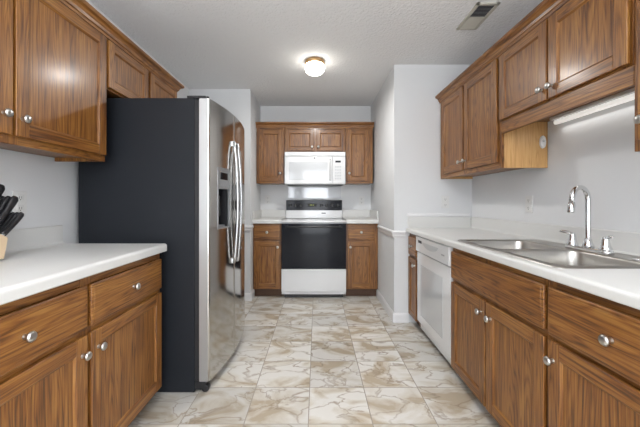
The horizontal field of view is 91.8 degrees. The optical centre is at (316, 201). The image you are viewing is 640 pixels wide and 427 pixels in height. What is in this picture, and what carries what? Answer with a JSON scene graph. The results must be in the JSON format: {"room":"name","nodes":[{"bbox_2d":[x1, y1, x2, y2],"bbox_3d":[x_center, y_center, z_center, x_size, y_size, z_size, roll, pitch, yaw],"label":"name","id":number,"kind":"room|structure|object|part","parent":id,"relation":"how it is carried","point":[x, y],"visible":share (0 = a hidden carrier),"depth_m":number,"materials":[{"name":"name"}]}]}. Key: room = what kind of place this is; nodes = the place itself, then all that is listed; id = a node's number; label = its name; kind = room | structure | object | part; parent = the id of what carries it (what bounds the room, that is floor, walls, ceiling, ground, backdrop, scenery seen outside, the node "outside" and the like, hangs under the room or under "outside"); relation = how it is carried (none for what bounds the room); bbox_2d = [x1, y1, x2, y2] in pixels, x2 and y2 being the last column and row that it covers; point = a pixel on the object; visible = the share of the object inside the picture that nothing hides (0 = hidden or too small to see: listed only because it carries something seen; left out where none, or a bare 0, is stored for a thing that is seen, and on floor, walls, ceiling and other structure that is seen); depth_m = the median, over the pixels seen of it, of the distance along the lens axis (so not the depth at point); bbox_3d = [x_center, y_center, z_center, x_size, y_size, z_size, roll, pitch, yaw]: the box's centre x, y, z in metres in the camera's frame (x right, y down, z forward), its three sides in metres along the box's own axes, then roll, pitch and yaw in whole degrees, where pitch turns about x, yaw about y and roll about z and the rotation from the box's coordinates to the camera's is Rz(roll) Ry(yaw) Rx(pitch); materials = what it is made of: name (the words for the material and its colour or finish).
{"room":"kitchen","nodes":[
{"label":"kitchen","id":0,"kind":"room"},
{"bbox_2d":[0,0,188,242],"bbox_3d":[-1.530,-0.080,2.000,0.120,2.440,4.800,0,0,0],"label":"wall","id":1,"kind":"structure","parent":0,"point":[51,187],"depth_m":1.69,"materials":[{"name":"white paint"}]},
{"bbox_2d":[12,191,26,214],"bbox_3d":[-1.465,0.005,1.530,0.008,0.116,0.072,0,0,0],"label":"outlet","id":2,"kind":"object","parent":1,"relation":"attached to","point":[21,206],"visible":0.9,"depth_m":1.53,"materials":[{"name":"white plastic"}]},
{"bbox_2d":[17,195,23,200],"bbox_3d":[-1.463,-0.021,1.530,0.004,0.030,0.034,0,0,0],"label":"socket","id":3,"kind":"object","parent":2,"relation":"attached to","point":[20,197],"depth_m":1.53,"materials":[{"name":"white plastic"}]},
{"bbox_2d":[17,205,23,210],"bbox_3d":[-1.463,0.031,1.530,0.004,0.030,0.034,0,0,0],"label":"socket","id":4,"kind":"object","parent":2,"relation":"attached to","point":[19,207],"depth_m":1.53,"materials":[{"name":"white plastic"}]},
{"bbox_2d":[5,225,65,252],"bbox_3d":[-1.451,0.184,1.185,0.034,0.105,1.171,0,0,0],"label":"backsplash","id":5,"kind":"structure","parent":1,"relation":"attached to","point":[36,237],"depth_m":1.59,"materials":[{"name":"white laminate"}]},
{"bbox_2d":[0,0,106,161],"bbox_3d":[-1.306,-0.591,1.220,0.319,0.728,1.060,0,0,0],"label":"upper cabinet","id":6,"kind":"object","parent":1,"relation":"attached to","point":[53,62],"visible":0.96,"depth_m":1.39,"materials":[{"name":"brown wood"}]},
{"bbox_3d":[-1.185,-0.591,0.953,0.017,0.662,0.501,0,0,0],"label":"door","id":7,"kind":"part","parent":6,"relation":"part of","materials":[{"name":"brown wood"}]},
{"bbox_3d":[-1.162,-0.336,1.165,0.030,0.033,0.033,0,0,0],"label":"knob","id":8,"kind":"part","parent":6,"relation":"part of","materials":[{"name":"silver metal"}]},
{"bbox_3d":[-1.162,-0.332,1.240,0.030,0.033,0.033,0,0,0],"label":"knob","id":9,"kind":"part","parent":6,"relation":"part of","materials":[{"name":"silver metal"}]},
{"bbox_2d":[59,0,183,91],"bbox_3d":[-1.304,-0.964,1.683,0.323,0.067,1.987,0,0,0],"label":"crown molding","id":10,"kind":"structure","parent":6,"relation":"attached to","point":[83,9],"depth_m":1.82,"materials":[{"name":"brown wood"}]},
{"bbox_2d":[107,39,176,97],"bbox_3d":[-1.321,-0.798,2.189,0.289,0.313,0.872,0,0,0],"label":"upper cabinet","id":11,"kind":"object","parent":1,"relation":"attached to","point":[126,77],"visible":0.43,"depth_m":1.95,"materials":[{"name":"brown wood"}]},
{"bbox_3d":[-1.185,-0.787,1.966,0.017,0.270,0.410,0,0,0],"label":"door","id":12,"kind":"part","parent":11,"relation":"part of","materials":[{"name":"brown wood"}]},
{"bbox_3d":[-1.185,-0.787,2.410,0.017,0.270,0.414,0,0,0],"label":"door","id":13,"kind":"part","parent":11,"relation":"part of","materials":[{"name":"brown wood"}]},
{"bbox_2d":[189,89,259,292],"bbox_3d":[-1.117,-0.080,3.885,0.707,2.440,0.629,0,0,0],"label":"wall","id":14,"kind":"structure","parent":0,"point":[242,103],"depth_m":3.57,"materials":[{"name":"white paint"}]},
{"bbox_2d":[245,225,253,231],"bbox_3d":[-1.103,0.306,3.582,0.735,0.068,0.077,0,0,0],"label":"trim","id":15,"kind":"structure","parent":14,"relation":"attached to","point":[247,228],"depth_m":3.55,"materials":[{"name":"paint"}]},
{"bbox_2d":[245,289,254,300],"bbox_3d":[-1.109,1.095,3.648,0.721,0.090,0.183,0,0,0],"label":"baseboard","id":16,"kind":"structure","parent":14,"relation":"attached to","point":[248,296],"depth_m":3.56,"materials":[{"name":"paint"}]},
{"bbox_2d":[128,294,500,426],"bbox_3d":[0.000,1.165,0.600,6.000,0.050,7.600,0,0,0],"label":"floor","id":17,"kind":"structure","parent":0,"point":[343,361],"depth_m":2.00,"materials":[{"name":"tile"}]},
{"bbox_2d":[0,254,161,426],"bbox_3d":[-1.155,0.713,1.208,0.623,0.855,1.105,0,0,0],"label":"base cabinet","id":18,"kind":"object","parent":17,"relation":"on","point":[85,352],"visible":0.98,"depth_m":1.17,"materials":[{"name":"brown wood"}]},
{"bbox_3d":[-0.858,0.403,0.926,0.030,0.033,0.033,0,0,0],"label":"knob","id":19,"kind":"part","parent":18,"relation":"part of","materials":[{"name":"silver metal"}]},
{"bbox_3d":[-0.882,0.403,0.926,0.018,0.165,0.518,0,0,0],"label":"drawer","id":20,"kind":"part","parent":18,"relation":"part of","materials":[{"name":"brown wood"}]},
{"bbox_3d":[-0.882,0.774,0.926,0.017,0.532,0.518,0,0,0],"label":"door","id":21,"kind":"part","parent":18,"relation":"part of","materials":[{"name":"brown wood"}]},
{"bbox_2d":[0,225,166,304],"bbox_3d":[-1.162,0.207,1.186,0.612,0.150,1.172,0,0,0],"label":"countertop","id":22,"kind":"structure","parent":18,"relation":"on","point":[36,260],"depth_m":1.32,"materials":[{"name":"white laminate"}]},
{"bbox_2d":[0,234,7,258],"bbox_3d":[-1.320,0.164,1.194,0.110,0.144,0.151,0,0,0],"label":"knife block","id":23,"kind":"object","parent":22,"relation":"on","point":[3,240],"visible":1,"depth_m":1.25,"materials":[{"name":"brown wood"}]},
{"bbox_2d":[0,184,4,197],"bbox_3d":[-1.288,0.011,1.224,0.020,0.168,0.108,0,0,0],"label":"kitchen knife","id":24,"kind":"object","parent":23,"relation":"in","point":[2,187],"visible":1,"depth_m":1.26,"materials":[{"name":"black plastic"}]},
{"bbox_2d":[0,196,10,213],"bbox_3d":[-1.307,0.047,1.271,0.020,0.148,0.118,0,0,0],"label":"kitchen knife","id":25,"kind":"object","parent":23,"relation":"on","point":[6,199],"visible":0.64,"depth_m":1.29,"materials":[{"name":"black plastic"}]},
{"bbox_2d":[0,212,14,229],"bbox_3d":[-1.310,0.093,1.301,0.016,0.101,0.100,0,0,0],"label":"kitchen knife","id":26,"kind":"object","parent":23,"relation":"in","point":[11,213],"visible":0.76,"depth_m":1.31,"materials":[{"name":"black plastic"}]},
{"bbox_2d":[0,196,18,225],"bbox_3d":[-1.282,0.047,1.271,0.020,0.148,0.118,0,0,0],"label":"kitchen knife","id":27,"kind":"object","parent":23,"relation":"on","point":[13,200],"visible":1,"depth_m":1.28,"materials":[{"name":"black plastic"}]},
{"bbox_2d":[0,212,18,232],"bbox_3d":[-1.293,0.093,1.301,0.016,0.101,0.100,0,0,0],"label":"kitchen knife","id":28,"kind":"object","parent":23,"relation":"in","point":[15,213],"visible":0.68,"depth_m":1.31,"materials":[{"name":"black plastic"}]},
{"bbox_2d":[0,212,23,235],"bbox_3d":[-1.276,0.093,1.301,0.016,0.101,0.100,0,0,0],"label":"kitchen knife","id":29,"kind":"object","parent":23,"relation":"in","point":[20,215],"visible":1,"depth_m":1.30,"materials":[{"name":"black plastic"}]},
{"bbox_3d":[-0.859,0.575,1.157,0.030,0.033,0.033,0,0,0],"label":"knob","id":30,"kind":"part","parent":18,"relation":"part of","materials":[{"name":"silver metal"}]},
{"bbox_3d":[-0.859,0.578,1.242,0.030,0.033,0.033,0,0,0],"label":"knob","id":31,"kind":"part","parent":18,"relation":"part of","materials":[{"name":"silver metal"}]},
{"bbox_3d":[-0.882,0.403,1.478,0.018,0.165,0.544,0,0,0],"label":"drawer","id":32,"kind":"part","parent":18,"relation":"part of","materials":[{"name":"brown wood"}]},
{"bbox_3d":[-0.882,0.774,1.478,0.017,0.532,0.544,0,0,0],"label":"door","id":33,"kind":"part","parent":18,"relation":"part of","materials":[{"name":"brown wood"}]},
{"bbox_3d":[-0.858,0.403,1.478,0.030,0.033,0.033,0,0,0],"label":"knob","id":34,"kind":"part","parent":18,"relation":"part of","materials":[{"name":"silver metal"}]},
{"bbox_2d":[79,96,244,391],"bbox_3d":[-0.980,0.249,2.301,0.880,1.778,0.910,0,0,0],"label":"refrigerator","id":35,"kind":"object","parent":17,"relation":"on","point":[172,173],"visible":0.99,"depth_m":1.85,"materials":[{"name":"black metal"}]},
{"bbox_3d":[-0.645,0.227,2.027,0.110,1.687,0.363,0,0,0],"label":"freezer door","id":36,"kind":"part","parent":35,"relation":"part of","materials":[{"name":"silver metal"}]},
{"bbox_3d":[-0.625,-0.148,2.027,0.042,0.126,0.165,0,0,8],"label":"control panel","id":37,"kind":"part","parent":35,"relation":"part of","materials":[{"name":"grey plastic"}]},
{"bbox_3d":[-0.569,0.003,2.172,0.052,0.853,0.026,0,0,0],"label":"door handle","id":38,"kind":"part","parent":35,"relation":"part of","materials":[{"name":"silver metal"}]},
{"bbox_3d":[-0.643,0.227,2.486,0.113,1.687,0.541,0,0,0],"label":"fresh food door","id":39,"kind":"part","parent":35,"relation":"part of","materials":[{"name":"silver metal"}]},
{"bbox_3d":[-0.566,0.003,2.252,0.052,0.853,0.026,0,0,0],"label":"door handle","id":40,"kind":"part","parent":35,"relation":"part of","materials":[{"name":"silver metal"}]},
{"bbox_2d":[253,223,281,295],"bbox_3d":[-0.591,0.699,3.924,0.336,0.883,0.545,0,0,0],"label":"base cabinet","id":41,"kind":"object","parent":17,"relation":"on","point":[266,237],"visible":0.95,"depth_m":3.69,"materials":[{"name":"brown wood"}]},
{"bbox_3d":[-0.589,0.358,3.690,0.308,0.173,0.018,0,0,0],"label":"drawer","id":42,"kind":"part","parent":41,"relation":"part of","materials":[{"name":"brown wood"}]},
{"bbox_3d":[-0.589,0.747,3.691,0.308,0.557,0.017,0,0,0],"label":"door","id":43,"kind":"part","parent":41,"relation":"part of","materials":[{"name":"brown wood"}]},
{"bbox_2d":[252,210,285,223],"bbox_3d":[-0.591,0.179,3.929,0.340,0.152,0.538,0,0,0],"label":"countertop","id":44,"kind":"structure","parent":41,"relation":"on","point":[259,216],"depth_m":3.97,"materials":[{"name":"white laminate"}]},
{"bbox_2d":[281,200,345,296],"bbox_3d":[-0.035,0.556,3.893,0.768,1.168,0.606,0,0,0],"label":"range","id":45,"kind":"object","parent":17,"relation":"on","point":[313,232],"visible":1,"depth_m":3.64,"materials":[{"name":"white metal"}]},
{"bbox_3d":[-0.035,0.518,3.656,0.762,0.529,0.036,0,0,0],"label":"oven door","id":46,"kind":"part","parent":45,"relation":"part of","materials":[{"name":"black glass"}]},
{"bbox_3d":[-0.035,0.290,3.616,0.665,0.020,0.052,0,0,0],"label":"door handle","id":47,"kind":"part","parent":45,"relation":"part of","materials":[{"name":"black plastic"}]},
{"bbox_3d":[-0.035,0.924,3.655,0.762,0.268,0.038,0,0,0],"label":"drawer","id":48,"kind":"part","parent":45,"relation":"part of","materials":[{"name":"white metal"}]},
{"bbox_2d":[281,218,345,222],"bbox_3d":[-0.035,0.230,3.889,0.768,0.022,0.513,0,0,0],"label":"cooktop","id":49,"kind":"object","parent":45,"relation":"in","point":[288,220],"depth_m":3.69,"materials":[{"name":"white metal"}]},
{"bbox_3d":[-0.035,0.043,4.140,0.744,0.133,0.012,0,0,0],"label":"control panel","id":50,"kind":"part","parent":45,"relation":"part of","materials":[{"name":"black glass"}]},
{"bbox_2d":[345,224,377,295],"bbox_3d":[0.540,0.699,3.924,0.378,0.883,0.545,0,0,0],"label":"base cabinet","id":51,"kind":"object","parent":17,"relation":"on","point":[361,239],"visible":0.95,"depth_m":3.69,"materials":[{"name":"brown wood"}]},
{"bbox_2d":[343,210,378,223],"bbox_3d":[0.541,0.179,3.929,0.380,0.152,0.538,0,0,0],"label":"countertop","id":52,"kind":"structure","parent":51,"relation":"on","point":[351,216],"depth_m":3.97,"materials":[{"name":"white laminate"}]},
{"bbox_3d":[0.528,0.358,3.690,0.311,0.173,0.018,0,0,0],"label":"drawer","id":53,"kind":"part","parent":51,"relation":"part of","materials":[{"name":"brown wood"}]},
{"bbox_3d":[0.528,0.747,3.691,0.311,0.557,0.017,0,0,0],"label":"door","id":54,"kind":"part","parent":51,"relation":"part of","materials":[{"name":"brown wood"}]},
{"bbox_2d":[408,233,420,326],"bbox_3d":[1.147,0.713,2.804,0.637,0.855,0.252,0,0,0],"label":"base cabinet","id":55,"kind":"object","parent":17,"relation":"on","point":[412,259],"visible":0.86,"depth_m":2.80,"materials":[{"name":"brown wood"}]},
{"bbox_3d":[0.868,0.400,2.803,0.018,0.170,0.218,0,0,0],"label":"drawer","id":56,"kind":"part","parent":55,"relation":"part of","materials":[{"name":"brown wood"}]},
{"bbox_3d":[0.869,0.773,2.803,0.017,0.533,0.218,0,0,0],"label":"door","id":57,"kind":"part","parent":55,"relation":"part of","materials":[{"name":"brown wood"}]},
{"bbox_2d":[416,236,452,363],"bbox_3d":[1.148,0.714,2.338,0.594,0.852,0.664,0,0,0],"label":"dishwasher","id":58,"kind":"object","parent":17,"relation":"on","point":[434,279],"visible":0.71,"depth_m":2.26,"materials":[{"name":"white plastic"}]},
{"bbox_3d":[0.874,0.353,2.338,0.042,0.130,0.664,0,0,0],"label":"control panel","id":59,"kind":"part","parent":58,"relation":"part of","materials":[{"name":"white plastic"}]},
{"bbox_3d":[0.902,1.054,2.338,0.015,0.063,0.664,0,0,0],"label":"kick panel","id":60,"kind":"part","parent":58,"relation":"part of","materials":[{"name":"white metal"}]},
{"bbox_2d":[451,248,549,426],"bbox_3d":[1.148,0.713,1.582,0.636,0.855,0.826,0,0,0],"label":"base cabinet","id":61,"kind":"object","parent":17,"relation":"on","point":[500,336],"visible":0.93,"depth_m":1.45,"materials":[{"name":"brown wood"}]},
{"bbox_3d":[0.869,0.781,1.789,0.017,0.542,0.396,0,0,0],"label":"door","id":62,"kind":"part","parent":61,"relation":"part of","materials":[{"name":"brown wood"}]},
{"bbox_3d":[0.845,0.574,1.623,0.030,0.033,0.033,0,0,0],"label":"knob","id":63,"kind":"part","parent":61,"relation":"part of","materials":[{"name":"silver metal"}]},
{"bbox_3d":[0.845,0.580,1.534,0.030,0.033,0.033,0,0,0],"label":"knob","id":64,"kind":"part","parent":61,"relation":"part of","materials":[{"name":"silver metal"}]},
{"bbox_3d":[0.868,0.400,1.582,0.018,0.170,0.810,0,0,0],"label":"false drawer","id":65,"kind":"part","parent":61,"relation":"part of","materials":[{"name":"brown wood"}]},
{"bbox_3d":[0.869,0.781,1.378,0.017,0.542,0.402,0,0,0],"label":"door","id":66,"kind":"part","parent":61,"relation":"part of","materials":[{"name":"brown wood"}]},
{"bbox_2d":[406,213,639,309],"bbox_3d":[1.155,0.194,1.767,0.625,0.178,2.334,0,0,0],"label":"countertop","id":67,"kind":"structure","parent":61,"relation":"on","point":[622,286],"depth_m":1.64,"materials":[{"name":"white laminate"}]},
{"bbox_2d":[458,240,639,268],"bbox_3d":[1.143,0.324,1.548,0.525,0.175,0.827,0,0,0],"label":"sink","id":68,"kind":"object","parent":67,"relation":"in","point":[547,253],"visible":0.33,"depth_m":1.53,"materials":[{"name":"silver metal"}]},
{"bbox_2d":[559,185,614,255],"bbox_3d":[1.305,0.079,1.505,0.171,0.321,0.262,0,0,30],"label":"faucet","id":69,"kind":"object","parent":67,"relation":"on","point":[605,248],"visible":1,"depth_m":1.49,"materials":[{"name":"silver metal"}]},
{"bbox_3d":[1.309,0.161,1.627,0.014,0.027,0.064,0,0,-22],"label":"lever","id":70,"kind":"part","parent":69,"relation":"part of","materials":[{"name":"silver metal"}]},
{"bbox_3d":[1.320,0.191,1.600,0.049,0.069,0.049,0,0,0],"label":"handle","id":71,"kind":"part","parent":69,"relation":"part of","materials":[{"name":"silver metal"}]},
{"bbox_3d":[1.268,0.070,1.491,0.157,0.303,0.047,0,0,-18],"label":"spout","id":72,"kind":"part","parent":69,"relation":"part of","materials":[{"name":"silver metal"}]},
{"bbox_3d":[1.320,0.230,1.508,0.054,0.020,0.244,0,0,0],"label":"plate","id":73,"kind":"part","parent":69,"relation":"part of","materials":[{"name":"silver metal"}]},
{"bbox_3d":[1.320,0.191,1.416,0.049,0.069,0.049,0,0,0],"label":"handle","id":74,"kind":"part","parent":69,"relation":"part of","materials":[{"name":"silver metal"}]},
{"bbox_2d":[543,280,639,426],"bbox_3d":[1.147,0.713,0.901,0.637,0.855,0.530,0,0,0],"label":"base cabinet","id":75,"kind":"object","parent":17,"relation":"on","point":[592,361],"visible":0.99,"depth_m":0.98,"materials":[{"name":"brown wood"}]},
{"bbox_3d":[0.845,0.578,1.128,0.030,0.033,0.033,0,0,0],"label":"knob","id":76,"kind":"part","parent":75,"relation":"part of","materials":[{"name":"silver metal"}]},
{"bbox_3d":[0.868,0.404,0.904,0.018,0.177,0.504,0,0,0],"label":"drawer","id":77,"kind":"part","parent":75,"relation":"part of","materials":[{"name":"brown wood"}]},
{"bbox_3d":[0.869,0.781,0.904,0.017,0.542,0.504,0,0,0],"label":"door","id":78,"kind":"part","parent":75,"relation":"part of","materials":[{"name":"brown wood"}]},
{"bbox_3d":[0.844,0.404,0.904,0.030,0.033,0.033,0,0,0],"label":"knob","id":79,"kind":"part","parent":75,"relation":"part of","materials":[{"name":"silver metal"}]},
{"bbox_2d":[260,106,370,218],"bbox_3d":[0.000,-0.080,4.260,2.940,2.440,0.120,0,0,0],"label":"wall","id":80,"kind":"structure","parent":0,"point":[350,194],"depth_m":4.20,"materials":[{"name":"white paint"}]},
{"bbox_2d":[265,195,269,203],"bbox_3d":[-0.665,-0.030,4.195,0.072,0.116,0.008,0,0,0],"label":"outlet","id":81,"kind":"object","parent":80,"relation":"attached to","point":[267,197],"visible":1,"depth_m":4.19,"materials":[{"name":"white plastic"}]},
{"bbox_2d":[257,128,284,184],"bbox_3d":[-0.582,-0.595,4.027,0.350,0.720,0.339,0,0,0],"label":"upper cabinet","id":82,"kind":"object","parent":80,"relation":"attached to","point":[270,141],"visible":0.99,"depth_m":3.90,"materials":[{"name":"brown wood"}]},
{"bbox_2d":[261,210,285,216],"bbox_3d":[-0.591,0.155,4.181,0.340,0.105,0.034,0,0,0],"label":"backsplash","id":83,"kind":"structure","parent":80,"relation":"attached to","point":[264,213],"depth_m":4.18,"materials":[{"name":"white laminate"}]},
{"bbox_2d":[288,186,340,197],"bbox_3d":[-0.028,-0.131,4.197,0.715,0.162,0.005,0,0,0],"label":"panel","id":84,"kind":"object","parent":80,"relation":"attached to","point":[293,191],"visible":1,"depth_m":4.19,"materials":[{"name":"grey metal"}]},
{"bbox_2d":[285,128,345,151],"bbox_3d":[-0.020,-0.791,4.027,0.766,0.327,0.339,0,0,0],"label":"upper cabinet","id":85,"kind":"object","parent":80,"relation":"attached to","point":[296,139],"visible":0.95,"depth_m":3.90,"materials":[{"name":"brown wood"}]},
{"bbox_3d":[-0.213,-0.776,3.896,0.356,0.268,0.017,0,0,0],"label":"door","id":86,"kind":"part","parent":85,"relation":"part of","materials":[{"name":"brown wood"}]},
{"bbox_2d":[255,122,373,127],"bbox_3d":[-0.022,-0.964,3.889,1.477,0.067,0.072,0,0,0],"label":"crown molding","id":87,"kind":"structure","parent":85,"relation":"attached to","point":[258,124],"depth_m":3.87,"materials":[{"name":"brown wood"}]},
{"bbox_2d":[285,152,344,185],"bbox_3d":[-0.021,-0.412,3.989,0.750,0.412,0.415,0,0,0],"label":"microwave","id":88,"kind":"object","parent":85,"relation":"attached to","point":[301,168],"visible":1,"depth_m":3.82,"materials":[{"name":"white plastic"}]},
{"bbox_3d":[-0.101,-0.395,3.829,0.590,0.337,0.021,0,0,0],"label":"door","id":89,"kind":"part","parent":88,"relation":"part of","materials":[{"name":"white plastic"}]},
{"bbox_3d":[0.164,-0.398,3.803,0.018,0.274,0.044,0,0,0],"label":"door handle","id":90,"kind":"part","parent":88,"relation":"part of","materials":[{"name":"white plastic"}]},
{"bbox_3d":[0.276,-0.395,3.830,0.156,0.337,0.020,0,0,0],"label":"control panel","id":91,"kind":"part","parent":88,"relation":"part of","materials":[{"name":"white plastic"}]},
{"bbox_3d":[0.175,-0.776,3.896,0.352,0.268,0.017,0,0,0],"label":"door","id":92,"kind":"part","parent":85,"relation":"part of","materials":[{"name":"brown wood"}]},
{"bbox_2d":[343,210,369,216],"bbox_3d":[0.541,0.155,4.181,0.380,0.105,0.034,0,0,0],"label":"backsplash","id":93,"kind":"structure","parent":80,"relation":"attached to","point":[346,213],"depth_m":4.18,"materials":[{"name":"white laminate"}]},
{"bbox_2d":[345,128,372,184],"bbox_3d":[0.536,-0.595,4.027,0.339,0.720,0.339,0,0,0],"label":"upper cabinet","id":94,"kind":"object","parent":80,"relation":"attached to","point":[359,141],"visible":0.98,"depth_m":3.90,"materials":[{"name":"brown wood"}]},
{"bbox_2d":[359,196,363,204],"bbox_3d":[0.607,-0.020,4.195,0.072,0.116,0.008,0,0,0],"label":"outlet","id":95,"kind":"object","parent":80,"relation":"attached to","point":[361,198],"visible":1,"depth_m":4.19,"materials":[{"name":"white plastic"}]},
{"bbox_2d":[89,0,542,105],"bbox_3d":[0.000,-1.325,0.600,6.000,0.050,7.600,0,0,0],"label":"ceiling","id":96,"kind":"structure","parent":0,"point":[263,47],"depth_m":2.48,"materials":[{"name":"white paint"}]},
{"bbox_2d":[305,57,324,75],"bbox_3d":[-0.018,-1.236,2.860,0.184,0.128,0.184,0,0,0],"label":"ceiling light","id":97,"kind":"object","parent":96,"relation":"attached to","point":[314,66],"visible":1,"depth_m":2.80,"materials":[{"name":"white glass"}]},
{"bbox_2d":[456,2,499,29],"bbox_3d":[1.120,-1.295,2.170,0.150,0.010,0.310,0,0,0],"label":"ceiling vent","id":98,"kind":"object","parent":96,"relation":"in","point":[479,13],"visible":1,"depth_m":2.16,"materials":[{"name":"metal"}]},
{"bbox_2d":[371,65,471,321],"bbox_3d":[1.101,-0.080,3.568,0.737,2.440,1.264,0,0,0],"label":"wall","id":99,"kind":"structure","parent":0,"point":[406,111],"depth_m":2.94,"materials":[{"name":"white paint"}]},
{"bbox_2d":[377,225,405,237],"bbox_3d":[0.770,0.306,3.264,0.130,0.068,0.712,0,0,0],"label":"trim","id":100,"kind":"structure","parent":99,"relation":"attached to","point":[394,234],"depth_m":2.95,"materials":[{"name":"paint"}]},
{"bbox_2d":[376,289,408,322],"bbox_3d":[0.794,1.095,3.331,0.151,0.090,0.818,0,0,0],"label":"baseboard","id":101,"kind":"structure","parent":99,"relation":"attached to","point":[395,317],"depth_m":2.94,"materials":[{"name":"paint"}]},
{"bbox_2d":[441,196,448,207],"bbox_3d":[1.215,0.000,2.931,0.072,0.116,0.008,0,0,0],"label":"outlet","id":102,"kind":"object","parent":99,"relation":"attached to","point":[444,199],"visible":1,"depth_m":2.93,"materials":[{"name":"white plastic"}]},
{"bbox_2d":[472,99,639,232],"bbox_3d":[1.530,-0.080,2.000,0.120,2.440,4.800,0,0,0],"label":"wall","id":103,"kind":"structure","parent":0,"point":[595,151],"depth_m":1.73,"materials":[{"name":"white paint"}]},
{"bbox_2d":[441,57,547,178],"bbox_3d":[1.295,-0.586,2.449,0.342,0.738,0.962,0,0,0],"label":"upper cabinet","id":104,"kind":"object","parent":103,"relation":"attached to","point":[473,143],"visible":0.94,"depth_m":2.19,"materials":[{"name":"brown wood"}]},
{"bbox_3d":[1.163,-0.589,2.666,0.017,0.667,0.416,0,0,0],"label":"door","id":105,"kind":"part","parent":104,"relation":"part of","materials":[{"name":"brown wood"}]},
{"bbox_3d":[1.163,-0.589,2.215,0.017,0.667,0.438,0,0,0],"label":"door","id":106,"kind":"part","parent":104,"relation":"part of","materials":[{"name":"brown wood"}]},
{"bbox_2d":[435,0,568,102],"bbox_3d":[1.156,-0.964,1.787,0.072,0.067,2.286,0,0,0],"label":"crown molding","id":107,"kind":"structure","parent":104,"relation":"on","point":[541,12],"depth_m":1.86,"materials":[{"name":"brown wood"}]},
{"bbox_2d":[539,136,545,147],"bbox_3d":[1.432,-0.380,1.960,0.040,0.080,0.016,0,0,0],"label":"switch","id":108,"kind":"object","parent":104,"relation":"attached to","point":[542,141],"visible":1,"depth_m":1.96,"materials":[{"name":"white plastic"}]},
{"bbox_2d":[525,196,532,212],"bbox_3d":[1.465,0.015,2.140,0.008,0.116,0.072,0,0,0],"label":"outlet","id":109,"kind":"object","parent":103,"relation":"attached to","point":[528,199],"visible":1,"depth_m":2.13,"materials":[{"name":"white plastic"}]},
{"bbox_2d":[470,217,639,256],"bbox_3d":[1.451,0.193,1.756,0.034,0.105,2.312,0,0,0],"label":"backsplash","id":110,"kind":"structure","parent":103,"relation":"attached to","point":[623,242],"depth_m":1.88,"materials":[{"name":"white laminate"}]},
{"bbox_2d":[499,0,634,133],"bbox_3d":[1.295,-0.694,1.556,0.342,0.522,0.820,0,0,0],"label":"upper cabinet","id":111,"kind":"object","parent":103,"relation":"attached to","point":[583,53],"visible":0.98,"depth_m":1.44,"materials":[{"name":"brown wood"}]},
{"bbox_3d":[1.163,-0.719,1.764,0.017,0.407,0.404,0,0,0],"label":"door","id":112,"kind":"part","parent":111,"relation":"part of","materials":[{"name":"brown wood"}]},
{"bbox_3d":[1.139,-0.574,1.590,0.030,0.033,0.033,0,0,0],"label":"knob","id":113,"kind":"part","parent":111,"relation":"part of","materials":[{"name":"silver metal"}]},
{"bbox_3d":[1.139,-0.572,1.524,0.030,0.033,0.033,0,0,0],"label":"knob","id":114,"kind":"part","parent":111,"relation":"part of","materials":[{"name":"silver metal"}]},
{"bbox_3d":[1.163,-0.719,1.351,0.017,0.407,0.394,0,0,0],"label":"door","id":115,"kind":"part","parent":111,"relation":"part of","materials":[{"name":"brown wood"}]},
{"bbox_2d":[550,87,634,124],"bbox_3d":[1.438,-0.486,1.512,0.070,0.043,0.715,0,0,0],"label":"light","id":116,"kind":"object","parent":111,"relation":"attached to","point":[628,95],"visible":1,"depth_m":1.57,"materials":[{"name":"white plastic"}]},
{"bbox_2d":[633,0,639,151],"bbox_3d":[1.295,-0.570,0.894,0.342,0.770,0.500,0,0,0],"label":"upper cabinet","id":117,"kind":"object","parent":103,"relation":"attached to","point":[636,119],"visible":1,"depth_m":1.11,"materials":[{"name":"brown wood"}]},
{"bbox_3d":[1.139,-0.291,1.090,0.030,0.033,0.033,0,0,0],"label":"knob","id":118,"kind":"part","parent":117,"relation":"part of","materials":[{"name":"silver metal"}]},
{"bbox_3d":[1.163,-0.574,0.894,0.017,0.697,0.456,0,0,0],"label":"door","id":119,"kind":"part","parent":117,"relation":"part of","materials":[{"name":"brown wood"}]}
]}

